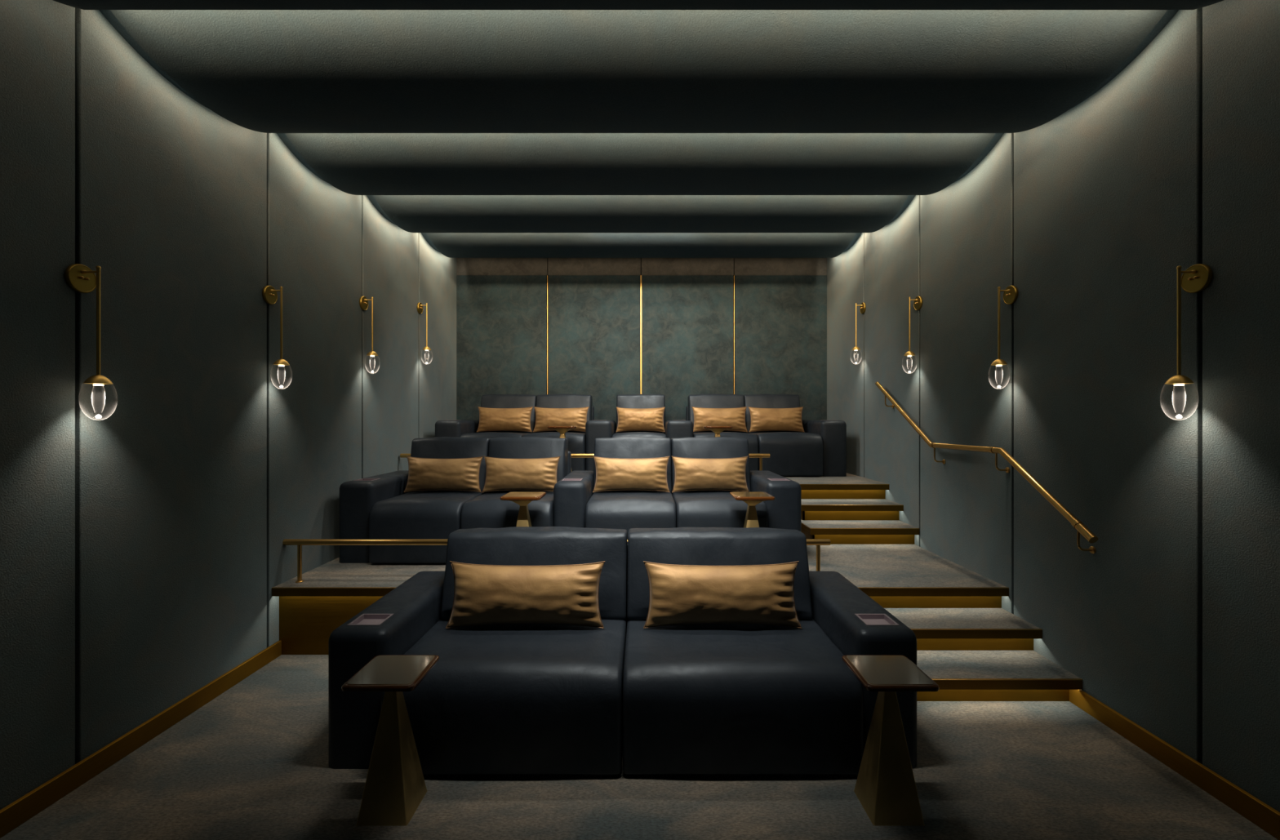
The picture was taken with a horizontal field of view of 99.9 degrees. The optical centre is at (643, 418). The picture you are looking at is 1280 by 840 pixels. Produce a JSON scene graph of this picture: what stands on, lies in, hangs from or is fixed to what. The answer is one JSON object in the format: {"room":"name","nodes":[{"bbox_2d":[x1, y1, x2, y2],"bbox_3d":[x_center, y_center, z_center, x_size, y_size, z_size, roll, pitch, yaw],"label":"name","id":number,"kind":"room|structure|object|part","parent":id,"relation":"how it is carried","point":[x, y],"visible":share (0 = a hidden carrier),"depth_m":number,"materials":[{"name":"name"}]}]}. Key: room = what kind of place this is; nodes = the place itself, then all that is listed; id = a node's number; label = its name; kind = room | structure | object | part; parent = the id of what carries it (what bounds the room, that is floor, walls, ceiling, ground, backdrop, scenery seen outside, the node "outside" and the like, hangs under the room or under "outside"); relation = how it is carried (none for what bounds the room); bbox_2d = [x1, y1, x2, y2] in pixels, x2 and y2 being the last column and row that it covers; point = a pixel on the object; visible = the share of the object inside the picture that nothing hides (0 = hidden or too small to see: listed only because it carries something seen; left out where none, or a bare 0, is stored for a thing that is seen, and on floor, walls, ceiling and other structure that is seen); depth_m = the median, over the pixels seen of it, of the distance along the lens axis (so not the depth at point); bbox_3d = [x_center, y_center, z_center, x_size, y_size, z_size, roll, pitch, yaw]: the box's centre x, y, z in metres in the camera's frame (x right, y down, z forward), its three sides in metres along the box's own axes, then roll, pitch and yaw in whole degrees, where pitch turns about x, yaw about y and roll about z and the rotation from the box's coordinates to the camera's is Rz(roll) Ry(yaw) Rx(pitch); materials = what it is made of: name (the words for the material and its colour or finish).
{"room":"home cinema","nodes":[
{"label":"home cinema","id":0,"kind":"room"},
{"bbox_2d":[0,0,456,809],"bbox_3d":[-2.620,-0.718,3.128,0.200,4.800,8.757,0,0,0],"label":"wall","id":1,"kind":"structure","parent":0,"point":[143,553],"depth_m":2.78,"materials":[{"name":"black"}]},
{"bbox_3d":[-2.536,-0.733,1.790,0.032,4.770,1.195,0,0,0],"label":"wall panel","id":2,"kind":"part","parent":1,"relation":"part of","materials":[{"name":"fabric"}]},
{"bbox_2d":[64,263,113,418],"bbox_3d":[-2.446,-0.342,2.402,0.148,0.696,0.126,0,0,0],"label":"wall sconce","id":3,"kind":"object","parent":1,"relation":"attached to","point":[81,278],"visible":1,"depth_m":2.40,"materials":[{"name":"gold metal"}]},
{"bbox_3d":[-2.467,-0.656,2.402,0.069,0.017,0.017,0,0,0],"label":"arm","id":4,"kind":"part","parent":3,"relation":"part of","materials":[{"name":"gold metal"}]},
{"bbox_3d":[-2.433,-0.432,2.402,0.014,0.476,0.013,0,0,0],"label":"rod","id":5,"kind":"part","parent":3,"relation":"part of","materials":[{"name":"gold metal"}]},
{"bbox_2d":[0,640,281,838],"bbox_3d":[-2.511,1.583,1.236,0.019,0.100,4.972,0,0,0],"label":"baseboard","id":6,"kind":"structure","parent":1,"relation":"attached to","point":[14,815],"depth_m":2.58,"materials":[{"name":"brown metal"}]},
{"bbox_3d":[-2.536,-0.733,3.006,0.032,4.770,1.195,0,0,0],"label":"wall panel","id":7,"kind":"part","parent":1,"relation":"part of","materials":[{"name":"fabric"}]},
{"bbox_2d":[262,285,289,387],"bbox_3d":[-2.446,-0.548,3.617,0.148,0.696,0.126,0,0,0],"label":"wall sconce","id":8,"kind":"object","parent":1,"relation":"attached to","point":[269,295],"visible":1,"depth_m":3.61,"materials":[{"name":"gold metal"}]},
{"bbox_3d":[-2.433,-0.639,3.617,0.014,0.476,0.013,0,0,0],"label":"rod","id":9,"kind":"part","parent":8,"relation":"part of","materials":[{"name":"gold metal"}]},
{"bbox_3d":[-2.536,-0.733,4.221,0.032,4.770,1.195,0,0,0],"label":"wall panel","id":10,"kind":"part","parent":1,"relation":"part of","materials":[{"name":"fabric"}]},
{"bbox_2d":[359,296,377,373],"bbox_3d":[-2.446,-0.754,4.832,0.148,0.696,0.126,0,0,0],"label":"wall sconce","id":11,"kind":"object","parent":1,"relation":"attached to","point":[363,301],"visible":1,"depth_m":4.83,"materials":[{"name":"gold metal"}]},
{"bbox_3d":[-2.433,-0.846,4.832,0.014,0.476,0.013,0,0,0],"label":"rod","id":12,"kind":"part","parent":11,"relation":"part of","materials":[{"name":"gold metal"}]},
{"bbox_3d":[-2.536,-0.733,5.436,0.032,4.770,1.195,0,0,0],"label":"wall panel","id":13,"kind":"part","parent":1,"relation":"part of","materials":[{"name":"paint"}]},
{"bbox_2d":[417,302,431,363],"bbox_3d":[-2.446,-0.961,6.047,0.148,0.696,0.126,0,0,0],"label":"wall sconce","id":14,"kind":"object","parent":1,"relation":"attached to","point":[420,307],"visible":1,"depth_m":6.04,"materials":[{"name":"gold metal"}]},
{"bbox_3d":[-2.433,-1.052,6.047,0.014,0.476,0.013,0,0,0],"label":"rod","id":15,"kind":"part","parent":14,"relation":"part of","materials":[{"name":"gold metal"}]},
{"bbox_3d":[-2.536,-0.733,6.670,0.032,4.770,1.234,0,0,0],"label":"wall panel","id":16,"kind":"part","parent":1,"relation":"part of","materials":[{"name":"paint"}]},
{"bbox_2d":[53,0,1223,257],"bbox_3d":[-0.020,-2.412,3.054,5.400,1.712,8.907,0,0,0],"label":"ceiling","id":17,"kind":"structure","parent":0,"point":[477,128],"depth_m":2.88,"materials":[{"name":"grey paint"}]},
{"bbox_2d":[0,654,1278,839],"bbox_3d":[-0.020,1.692,1.248,5.400,0.120,5.397,0,0,0],"label":"floor","id":18,"kind":"structure","parent":0,"point":[251,762],"depth_m":2.35,"materials":[{"name":"carpet"}]},
{"bbox_2d":[341,654,439,826],"bbox_3d":[-1.051,1.342,2.262,0.292,0.581,0.292,0,0,0],"label":"side table","id":19,"kind":"object","parent":18,"relation":"on","point":[395,787],"visible":1,"depth_m":2.20,"materials":[{"name":"brown wood"}]},
{"bbox_2d":[328,526,916,774],"bbox_3d":[-0.097,1.154,2.986,2.787,0.956,1.134,0,0,0],"label":"sofa","id":20,"kind":"object","parent":18,"relation":"on","point":[497,699],"visible":0.73,"depth_m":2.51,"materials":[{"name":"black leather"}]},
{"bbox_3d":[-1.345,1.006,2.658,0.156,0.032,0.150,0,0,0],"label":"tray frame","id":21,"kind":"part","parent":20,"relation":"part of","materials":[{"name":"grey metal"}]},
{"bbox_3d":[-1.345,1.312,3.030,0.290,0.640,1.045,0,0,0],"label":"armrest","id":22,"kind":"part","parent":20,"relation":"part of","materials":[{"name":"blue leather"}]},
{"bbox_3d":[-0.648,1.381,2.814,1.098,0.478,0.788,0,0,0],"label":"seat","id":23,"kind":"part","parent":20,"relation":"part of","materials":[{"name":"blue leather"}]},
{"bbox_2d":[445,560,605,628],"bbox_3d":[-0.652,0.979,2.999,0.881,0.356,0.179,0,0,1],"label":"throw pillow","id":24,"kind":"object","parent":20,"relation":"on","point":[484,594],"visible":1,"depth_m":2.94,"materials":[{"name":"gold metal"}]},
{"bbox_3d":[-0.637,0.932,3.265,1.076,0.511,0.342,0,0,0],"label":"backrest","id":25,"kind":"part","parent":20,"relation":"part of","materials":[{"name":"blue leather"}]},
{"bbox_3d":[0.444,0.933,3.264,1.076,0.509,0.344,0,0,0],"label":"backrest","id":26,"kind":"part","parent":20,"relation":"part of","materials":[{"name":"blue leather"}]},
{"bbox_2d":[643,560,801,628],"bbox_3d":[0.438,0.979,2.999,0.881,0.356,0.179,0,0,1],"label":"throw pillow","id":27,"kind":"object","parent":20,"relation":"on","point":[680,594],"visible":1,"depth_m":2.94,"materials":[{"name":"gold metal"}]},
{"bbox_3d":[0.455,1.382,2.814,1.098,0.478,0.789,0,0,0],"label":"seat","id":28,"kind":"part","parent":20,"relation":"part of","materials":[{"name":"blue leather"}]},
{"bbox_3d":[1.152,1.312,3.030,0.290,0.640,1.045,0,0,0],"label":"armrest","id":29,"kind":"part","parent":20,"relation":"part of","materials":[{"name":"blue leather"}]},
{"bbox_3d":[1.152,1.006,2.658,0.156,0.032,0.150,0,0,0],"label":"tray frame","id":30,"kind":"part","parent":20,"relation":"part of","materials":[{"name":"grey metal"}]},
{"bbox_2d":[841,654,938,826],"bbox_3d":[1.028,1.342,2.262,0.292,0.581,0.292,0,0,0],"label":"side table","id":31,"kind":"object","parent":18,"relation":"on","point":[886,788],"visible":1,"depth_m":2.20,"materials":[{"name":"gold metal"}]},
{"bbox_2d":[884,608,1082,701],"bbox_3d":[1.990,1.470,3.377,0.980,0.326,0.687,0,0,0],"label":"flight","id":32,"kind":"object","parent":18,"relation":"on","point":[971,654],"visible":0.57,"depth_m":3.31,"materials":[{"name":"grey carpet"}]},
{"bbox_3d":[1.990,1.310,3.345,0.980,0.006,0.011,0,0,0],"label":"edge trim","id":33,"kind":"part","parent":32,"relation":"part of","materials":[{"name":"gold metal"}]},
{"bbox_3d":[1.990,1.472,3.039,0.980,0.006,0.011,0,0,0],"label":"edge trim","id":34,"kind":"part","parent":32,"relation":"part of","materials":[{"name":"gold metal"}]},
{"bbox_2d":[271,544,1008,654],"bbox_3d":[-0.020,1.388,4.683,5.000,0.488,2.074,0,0,0],"label":"floor","id":35,"kind":"structure","parent":0,"point":[330,594],"depth_m":3.73,"materials":[{"name":"grey carpet"}]},
{"bbox_2d":[499,491,546,526],"bbox_3d":[-0.895,0.854,4.030,0.292,0.581,0.292,0,0,0],"label":"side table","id":36,"kind":"object","parent":35,"relation":"on","point":[522,499],"visible":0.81,"depth_m":3.99,"materials":[{"name":"brown wood"}]},
{"bbox_2d":[282,538,831,582],"bbox_3d":[-0.605,0.995,3.780,3.830,0.300,0.052,0,0,0],"label":"guard rail","id":37,"kind":"object","parent":35,"relation":"on","point":[299,542],"visible":0.46,"depth_m":3.76,"materials":[{"name":"gold metal"}]},
{"bbox_3d":[-2.415,1.010,3.780,0.028,0.257,0.027,0,0,0],"label":"post","id":38,"kind":"part","parent":37,"relation":"part of","materials":[{"name":"gold metal"}]},
{"bbox_3d":[1.230,1.010,3.780,0.028,0.257,0.027,0,0,0],"label":"post","id":39,"kind":"part","parent":37,"relation":"part of","materials":[{"name":"gold metal"}]},
{"bbox_2d":[339,436,801,563],"bbox_3d":[-0.584,0.654,4.748,3.703,0.981,1.134,0,0,0],"label":"sofa","id":40,"kind":"object","parent":35,"relation":"on","point":[377,506],"visible":0.48,"depth_m":4.27,"materials":[{"name":"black leather"}]},
{"bbox_3d":[-2.292,0.519,4.465,0.156,0.032,0.150,0,0,0],"label":"tray frame","id":41,"kind":"part","parent":40,"relation":"part of","materials":[{"name":"grey metal"}]},
{"bbox_3d":[-2.292,0.825,4.793,0.285,0.640,1.045,0,0,0],"label":"armrest","id":42,"kind":"part","parent":40,"relation":"part of","materials":[{"name":"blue leather"}]},
{"bbox_3d":[-1.792,0.886,4.576,0.709,0.493,0.788,0,0,0],"label":"seat","id":43,"kind":"part","parent":40,"relation":"part of","materials":[{"name":"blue leather"}]},
{"bbox_2d":[404,456,483,492],"bbox_3d":[-1.776,0.493,4.791,0.692,0.320,0.158,0,0,1],"label":"throw pillow","id":44,"kind":"object","parent":40,"relation":"on","point":[424,473],"visible":1,"depth_m":4.74,"materials":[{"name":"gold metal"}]},
{"bbox_3d":[-1.792,0.433,5.027,0.709,0.533,0.343,0,0,0],"label":"backrest","id":45,"kind":"part","parent":40,"relation":"part of","materials":[{"name":"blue leather"}]},
{"bbox_3d":[-1.077,0.886,4.576,0.709,0.494,0.788,0,0,0],"label":"seat","id":46,"kind":"part","parent":40,"relation":"part of","materials":[{"name":"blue leather"}]},
{"bbox_2d":[481,456,559,492],"bbox_3d":[-1.085,0.493,4.791,0.692,0.320,0.158,0,0,1],"label":"throw pillow","id":47,"kind":"object","parent":40,"relation":"on","point":[501,473],"visible":0.96,"depth_m":4.74,"materials":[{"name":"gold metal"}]},
{"bbox_3d":[-1.077,0.434,5.027,0.709,0.533,0.343,0,0,0],"label":"backrest","id":48,"kind":"part","parent":40,"relation":"part of","materials":[{"name":"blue leather"}]},
{"bbox_3d":[-1.435,0.720,5.260,1.454,0.810,0.110,0,0,0],"label":"frame","id":49,"kind":"part","parent":40,"relation":"part of","materials":[{"name":"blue leather"}]},
{"bbox_3d":[-0.589,0.519,4.465,0.156,0.032,0.150,0,0,0],"label":"tray frame","id":50,"kind":"part","parent":40,"relation":"part of","materials":[{"name":"grey metal"}]},
{"bbox_3d":[-0.589,0.825,4.793,0.263,0.640,1.045,0,0,0],"label":"armrest","id":51,"kind":"part","parent":40,"relation":"part of","materials":[{"name":"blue leather"}]},
{"bbox_3d":[-0.098,0.886,4.577,0.712,0.495,0.787,0,0,0],"label":"seat","id":52,"kind":"part","parent":40,"relation":"part of","materials":[{"name":"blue leather"}]},
{"bbox_2d":[592,456,670,492],"bbox_3d":[-0.105,0.493,4.791,0.692,0.320,0.158,0,0,1],"label":"throw pillow","id":53,"kind":"object","parent":40,"relation":"on","point":[611,473],"visible":1,"depth_m":4.74,"materials":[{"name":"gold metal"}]},
{"bbox_3d":[-0.098,0.432,5.029,0.712,0.536,0.339,0,0,0],"label":"backrest","id":54,"kind":"part","parent":40,"relation":"part of","materials":[{"name":"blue leather"}]},
{"bbox_2d":[671,456,749,492],"bbox_3d":[0.597,0.493,4.791,0.692,0.320,0.158,0,0,1],"label":"throw pillow","id":55,"kind":"object","parent":40,"relation":"on","point":[691,473],"visible":0.99,"depth_m":4.74,"materials":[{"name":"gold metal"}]},
{"bbox_3d":[0.621,0.434,5.028,0.712,0.531,0.342,0,0,0],"label":"backrest","id":56,"kind":"part","parent":40,"relation":"part of","materials":[{"name":"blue leather"}]},
{"bbox_3d":[0.621,0.887,4.575,0.712,0.492,0.789,0,0,0],"label":"seat","id":57,"kind":"part","parent":40,"relation":"part of","materials":[{"name":"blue leather"}]},
{"bbox_3d":[1.124,0.825,4.793,0.288,0.640,1.045,0,0,0],"label":"armrest","id":58,"kind":"part","parent":40,"relation":"part of","materials":[{"name":"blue leather"}]},
{"bbox_3d":[1.124,0.519,4.465,0.156,0.032,0.150,0,0,0],"label":"tray frame","id":59,"kind":"part","parent":40,"relation":"part of","materials":[{"name":"grey metal"}]},
{"bbox_3d":[-0.020,1.147,3.651,5.000,0.006,0.011,0,0,0],"label":"edge trim","id":60,"kind":"part","parent":35,"relation":"part of","materials":[{"name":"brown wood"}]},
{"bbox_2d":[729,491,774,527],"bbox_3d":[0.812,0.854,4.030,0.292,0.581,0.292,0,0,0],"label":"side table","id":61,"kind":"object","parent":35,"relation":"on","point":[751,499],"visible":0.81,"depth_m":3.99,"materials":[{"name":"brown wood"}]},
{"bbox_2d":[801,498,919,544],"bbox_3d":[1.990,0.982,5.168,0.980,0.326,0.681,0,0,0],"label":"flight","id":62,"kind":"object","parent":35,"relation":"on","point":[840,521],"visible":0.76,"depth_m":5.12,"materials":[{"name":"grey carpet"}]},
{"bbox_3d":[1.990,0.822,5.128,0.980,0.006,0.011,0,0,0],"label":"edge trim","id":63,"kind":"part","parent":62,"relation":"part of","materials":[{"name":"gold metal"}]},
{"bbox_3d":[1.990,0.985,4.832,0.980,0.006,0.011,0,0,0],"label":"edge trim","id":64,"kind":"part","parent":62,"relation":"part of","materials":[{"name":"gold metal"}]},
{"bbox_2d":[456,257,826,423],"bbox_3d":[-0.020,-0.743,7.354,5.060,4.750,0.206,0,0,0],"label":"wall","id":65,"kind":"structure","parent":0,"point":[603,329],"depth_m":7.26,"materials":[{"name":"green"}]},
{"bbox_3d":[-1.913,-0.630,7.292,1.215,2.615,0.070,0,0,0],"label":"wall panel","id":66,"kind":"part","parent":65,"relation":"part of","materials":[{"name":"paint"}]},
{"bbox_3d":[-1.909,-2.529,7.295,1.223,1.177,0.065,0,0,0],"label":"panel","id":67,"kind":"part","parent":65,"relation":"part of","materials":[{"name":"paint"}]},
{"bbox_3d":[-0.660,-0.630,7.292,1.237,2.615,0.070,0,0,0],"label":"wall panel","id":68,"kind":"part","parent":65,"relation":"part of","materials":[{"name":"paint"}]},
{"bbox_3d":[-0.660,-2.529,7.295,1.253,1.177,0.065,0,0,0],"label":"panel","id":69,"kind":"part","parent":65,"relation":"part of","materials":[{"name":"paint"}]},
{"bbox_3d":[0.600,-0.630,7.292,1.231,2.615,0.070,0,0,0],"label":"wall panel","id":70,"kind":"part","parent":65,"relation":"part of","materials":[{"name":"paint"}]},
{"bbox_3d":[0.600,-2.529,7.295,1.247,1.177,0.065,0,0,0],"label":"panel","id":71,"kind":"part","parent":65,"relation":"part of","materials":[{"name":"paint"}]},
{"bbox_3d":[1.857,-2.529,7.295,1.247,1.177,0.065,0,0,0],"label":"panel","id":72,"kind":"part","parent":65,"relation":"part of","materials":[{"name":"paint"}]},
{"bbox_3d":[1.861,-0.630,7.292,1.239,2.615,0.070,0,0,0],"label":"wall panel","id":73,"kind":"part","parent":65,"relation":"part of","materials":[{"name":"paint"}]},
{"bbox_2d":[782,472,888,498],"bbox_3d":[-0.020,0.901,6.353,5.000,0.488,1.868,0,0,0],"label":"floor","id":74,"kind":"structure","parent":0,"point":[850,486],"depth_m":5.51,"materials":[{"name":"grey carpet"}]},
{"bbox_2d":[547,426,577,471],"bbox_3d":[-0.882,0.367,5.890,0.292,0.581,0.292,0,0,0],"label":"side table","id":75,"kind":"object","parent":74,"relation":"on","point":[562,430],"visible":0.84,"depth_m":5.79,"materials":[{"name":"brown wood"}]},
{"bbox_2d":[400,453,769,470],"bbox_3d":[-0.598,0.507,5.550,3.804,0.300,0.052,0,0,0],"label":"guard rail","id":76,"kind":"object","parent":74,"relation":"on","point":[761,456],"visible":0.16,"depth_m":5.53,"materials":[{"name":"gold metal"}]},
{"bbox_3d":[1.215,0.523,5.550,0.028,0.257,0.027,0,0,0],"label":"post","id":77,"kind":"part","parent":76,"relation":"part of","materials":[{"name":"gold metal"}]},
{"bbox_2d":[435,394,846,476],"bbox_3d":[-0.030,0.168,6.609,4.724,0.978,1.133,0,0,0],"label":"sofa","id":78,"kind":"object","parent":74,"relation":"on","point":[821,450],"visible":0.55,"depth_m":6.13,"materials":[{"name":"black leather"}]},
{"bbox_3d":[-2.241,0.338,6.652,0.302,0.640,1.045,0,0,0],"label":"armrest","id":79,"kind":"part","parent":78,"relation":"part of","materials":[{"name":"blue leather"}]},
{"bbox_3d":[-1.734,0.399,6.436,0.706,0.494,0.788,0,0,0],"label":"seat","id":80,"kind":"part","parent":78,"relation":"part of","materials":[{"name":"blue leather"}]},
{"bbox_2d":[476,406,533,432],"bbox_3d":[-1.710,0.005,6.651,0.692,0.320,0.158,0,0,1],"label":"throw pillow","id":81,"kind":"object","parent":78,"relation":"on","point":[490,419],"visible":1,"depth_m":6.60,"materials":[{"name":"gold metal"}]},
{"bbox_3d":[-1.715,-0.053,6.887,0.696,0.532,0.344,0,0,0],"label":"backrest","id":82,"kind":"part","parent":78,"relation":"part of","materials":[{"name":"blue leather"}]},
{"bbox_3d":[-1.021,0.398,6.436,0.706,0.494,0.788,0,0,0],"label":"seat","id":83,"kind":"part","parent":78,"relation":"part of","materials":[{"name":"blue leather"}]},
{"bbox_2d":[533,406,589,431],"bbox_3d":[-1.015,0.005,6.651,0.692,0.320,0.158,0,0,1],"label":"throw pillow","id":84,"kind":"object","parent":78,"relation":"on","point":[544,417],"visible":0.92,"depth_m":6.60,"materials":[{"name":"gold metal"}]},
{"bbox_3d":[-1.014,-0.054,6.887,0.696,0.533,0.344,0,0,0],"label":"backrest","id":85,"kind":"part","parent":78,"relation":"part of","materials":[{"name":"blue leather"}]},
{"bbox_3d":[-1.365,0.233,7.120,1.427,0.810,0.110,0,0,0],"label":"frame","id":86,"kind":"part","parent":78,"relation":"part of","materials":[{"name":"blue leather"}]},
{"bbox_3d":[-0.512,0.338,6.652,0.305,0.640,1.045,0,0,0],"label":"armrest","id":87,"kind":"part","parent":78,"relation":"part of","materials":[{"name":"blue leather"}]},
{"bbox_3d":[-0.045,0.398,6.436,0.624,0.496,0.788,0,0,0],"label":"seat","id":88,"kind":"part","parent":78,"relation":"part of","materials":[{"name":"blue leather"}]},
{"bbox_2d":[616,406,665,431],"bbox_3d":[-0.032,0.007,6.651,0.616,0.316,0.158,0,0,1],"label":"throw pillow","id":89,"kind":"object","parent":78,"relation":"on","point":[628,419],"visible":1,"depth_m":6.60,"materials":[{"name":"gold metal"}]},
{"bbox_3d":[-0.032,-0.052,6.888,0.615,0.530,0.342,0,0,0],"label":"backrest","id":90,"kind":"part","parent":78,"relation":"part of","materials":[{"name":"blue leather"}]},
{"bbox_3d":[0.423,0.338,6.652,0.307,0.640,1.045,0,0,0],"label":"armrest","id":91,"kind":"part","parent":78,"relation":"part of","materials":[{"name":"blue leather"}]},
{"bbox_3d":[1.288,0.233,7.120,1.440,0.810,0.110,0,0,0],"label":"frame","id":92,"kind":"part","parent":78,"relation":"part of","materials":[{"name":"black leather"}]},
{"bbox_3d":[0.934,-0.054,6.888,0.702,0.533,0.341,0,0,0],"label":"backrest","id":93,"kind":"part","parent":78,"relation":"part of","materials":[{"name":"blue leather"}]},
{"bbox_2d":[691,406,747,432],"bbox_3d":[0.945,0.005,6.651,0.692,0.320,0.158,0,0,1],"label":"throw pillow","id":94,"kind":"object","parent":78,"relation":"on","point":[734,417],"visible":0.96,"depth_m":6.60,"materials":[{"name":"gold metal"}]},
{"bbox_3d":[0.942,0.398,6.436,0.723,0.494,0.788,0,0,0],"label":"seat","id":95,"kind":"part","parent":78,"relation":"part of","materials":[{"name":"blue leather"}]},
{"bbox_3d":[1.642,-0.054,6.889,0.702,0.533,0.340,0,0,0],"label":"backrest","id":96,"kind":"part","parent":78,"relation":"part of","materials":[{"name":"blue leather"}]},
{"bbox_2d":[747,406,804,432],"bbox_3d":[1.645,0.005,6.651,0.692,0.320,0.158,0,0,1],"label":"throw pillow","id":97,"kind":"object","parent":78,"relation":"on","point":[762,419],"visible":1,"depth_m":6.60,"materials":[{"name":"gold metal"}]},
{"bbox_3d":[1.671,0.399,6.436,0.723,0.493,0.788,0,0,0],"label":"seat","id":98,"kind":"part","parent":78,"relation":"part of","materials":[{"name":"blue leather"}]},
{"bbox_3d":[2.183,0.338,6.652,0.297,0.640,1.045,0,0,0],"label":"armrest","id":99,"kind":"part","parent":78,"relation":"part of","materials":[{"name":"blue leather"}]},
{"bbox_2d":[702,426,732,436],"bbox_3d":[0.812,0.367,5.890,0.292,0.581,0.292,0,0,0],"label":"side table","id":100,"kind":"object","parent":74,"relation":"on","point":[717,430],"visible":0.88,"depth_m":5.79,"materials":[{"name":"brown wood"}]},
{"bbox_3d":[-0.020,0.660,5.425,5.000,0.006,0.011,0,0,0],"label":"edge trim","id":101,"kind":"part","parent":74,"relation":"part of","materials":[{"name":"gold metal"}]},
{"bbox_2d":[826,0,1279,812],"bbox_3d":[2.580,-0.718,3.128,0.200,4.800,8.757,0,0,0],"label":"wall","id":102,"kind":"structure","parent":0,"point":[1091,211],"depth_m":2.79,"materials":[{"name":"black"}]},
{"bbox_3d":[2.496,-0.733,6.670,0.032,4.770,1.234,0,0,0],"label":"wall panel","id":103,"kind":"part","parent":102,"relation":"part of","materials":[{"name":"fabric"}]},
{"bbox_2d":[851,302,866,364],"bbox_3d":[2.406,-0.961,6.047,0.148,0.696,0.126,0,0,0],"label":"wall sconce","id":104,"kind":"object","parent":102,"relation":"attached to","point":[863,306],"visible":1,"depth_m":6.04,"materials":[{"name":"gold metal"}]},
{"bbox_3d":[2.393,-1.052,6.047,0.014,0.476,0.013,0,0,0],"label":"rod","id":105,"kind":"part","parent":104,"relation":"part of","materials":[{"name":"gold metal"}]},
{"bbox_3d":[2.496,-0.733,5.436,0.032,4.770,1.195,0,0,0],"label":"wall panel","id":106,"kind":"part","parent":102,"relation":"part of","materials":[{"name":"fabric"}]},
{"bbox_2d":[903,296,922,373],"bbox_3d":[2.406,-0.754,4.832,0.148,0.696,0.126,0,0,0],"label":"wall sconce","id":107,"kind":"object","parent":102,"relation":"attached to","point":[917,304],"visible":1,"depth_m":4.83,"materials":[{"name":"gold metal"}]},
{"bbox_3d":[2.393,-0.846,4.832,0.014,0.476,0.013,0,0,0],"label":"rod","id":108,"kind":"part","parent":107,"relation":"part of","materials":[{"name":"gold metal"}]},
{"bbox_3d":[2.496,-0.733,4.221,0.032,4.770,1.195,0,0,0],"label":"wall panel","id":109,"kind":"part","parent":102,"relation":"part of","materials":[{"name":"fabric"}]},
{"bbox_2d":[875,381,1097,553],"bbox_3d":[2.428,0.180,4.191,0.103,1.125,2.672,0,0,0],"label":"handrail","id":110,"kind":"object","parent":102,"relation":"attached to","point":[1081,528],"visible":1,"depth_m":3.48,"materials":[{"name":"gold metal"}]},
{"bbox_2d":[991,285,1017,387],"bbox_3d":[2.406,-0.548,3.617,0.148,0.696,0.126,0,0,0],"label":"wall sconce","id":111,"kind":"object","parent":102,"relation":"attached to","point":[1011,292],"visible":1,"depth_m":3.61,"materials":[{"name":"gold metal"}]},
{"bbox_3d":[2.393,-0.639,3.617,0.014,0.476,0.013,0,0,0],"label":"rod","id":112,"kind":"part","parent":111,"relation":"part of","materials":[{"name":"gold metal"}]},
{"bbox_3d":[2.496,-0.733,3.006,0.032,4.770,1.195,0,0,0],"label":"wall panel","id":113,"kind":"part","parent":102,"relation":"part of","materials":[{"name":"fabric"}]},
{"bbox_2d":[1069,689,1279,839],"bbox_3d":[2.471,1.583,0.930,0.019,0.100,4.360,0,0,0],"label":"baseboard","id":114,"kind":"structure","parent":102,"relation":"attached to","point":[1267,818],"depth_m":2.44,"materials":[{"name":"brown metal"}]},
{"bbox_2d":[1164,263,1213,418],"bbox_3d":[2.406,-0.342,2.402,0.148,0.696,0.126,0,0,0],"label":"wall sconce","id":115,"kind":"object","parent":102,"relation":"attached to","point":[1196,278],"visible":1,"depth_m":2.40,"materials":[{"name":"gold metal"}]},
{"bbox_3d":[2.393,-0.432,2.402,0.014,0.476,0.013,0,0,0],"label":"rod","id":116,"kind":"part","parent":115,"relation":"part of","materials":[{"name":"gold metal"}]},
{"bbox_3d":[2.428,-0.656,2.402,0.069,0.017,0.017,0,0,0],"label":"arm","id":117,"kind":"part","parent":115,"relation":"part of","materials":[{"name":"gold metal"}]},
{"bbox_3d":[2.496,-0.733,1.790,0.032,4.770,1.195,0,0,0],"label":"wall panel","id":118,"kind":"part","parent":102,"relation":"part of","materials":[{"name":"paint"}]}
]}

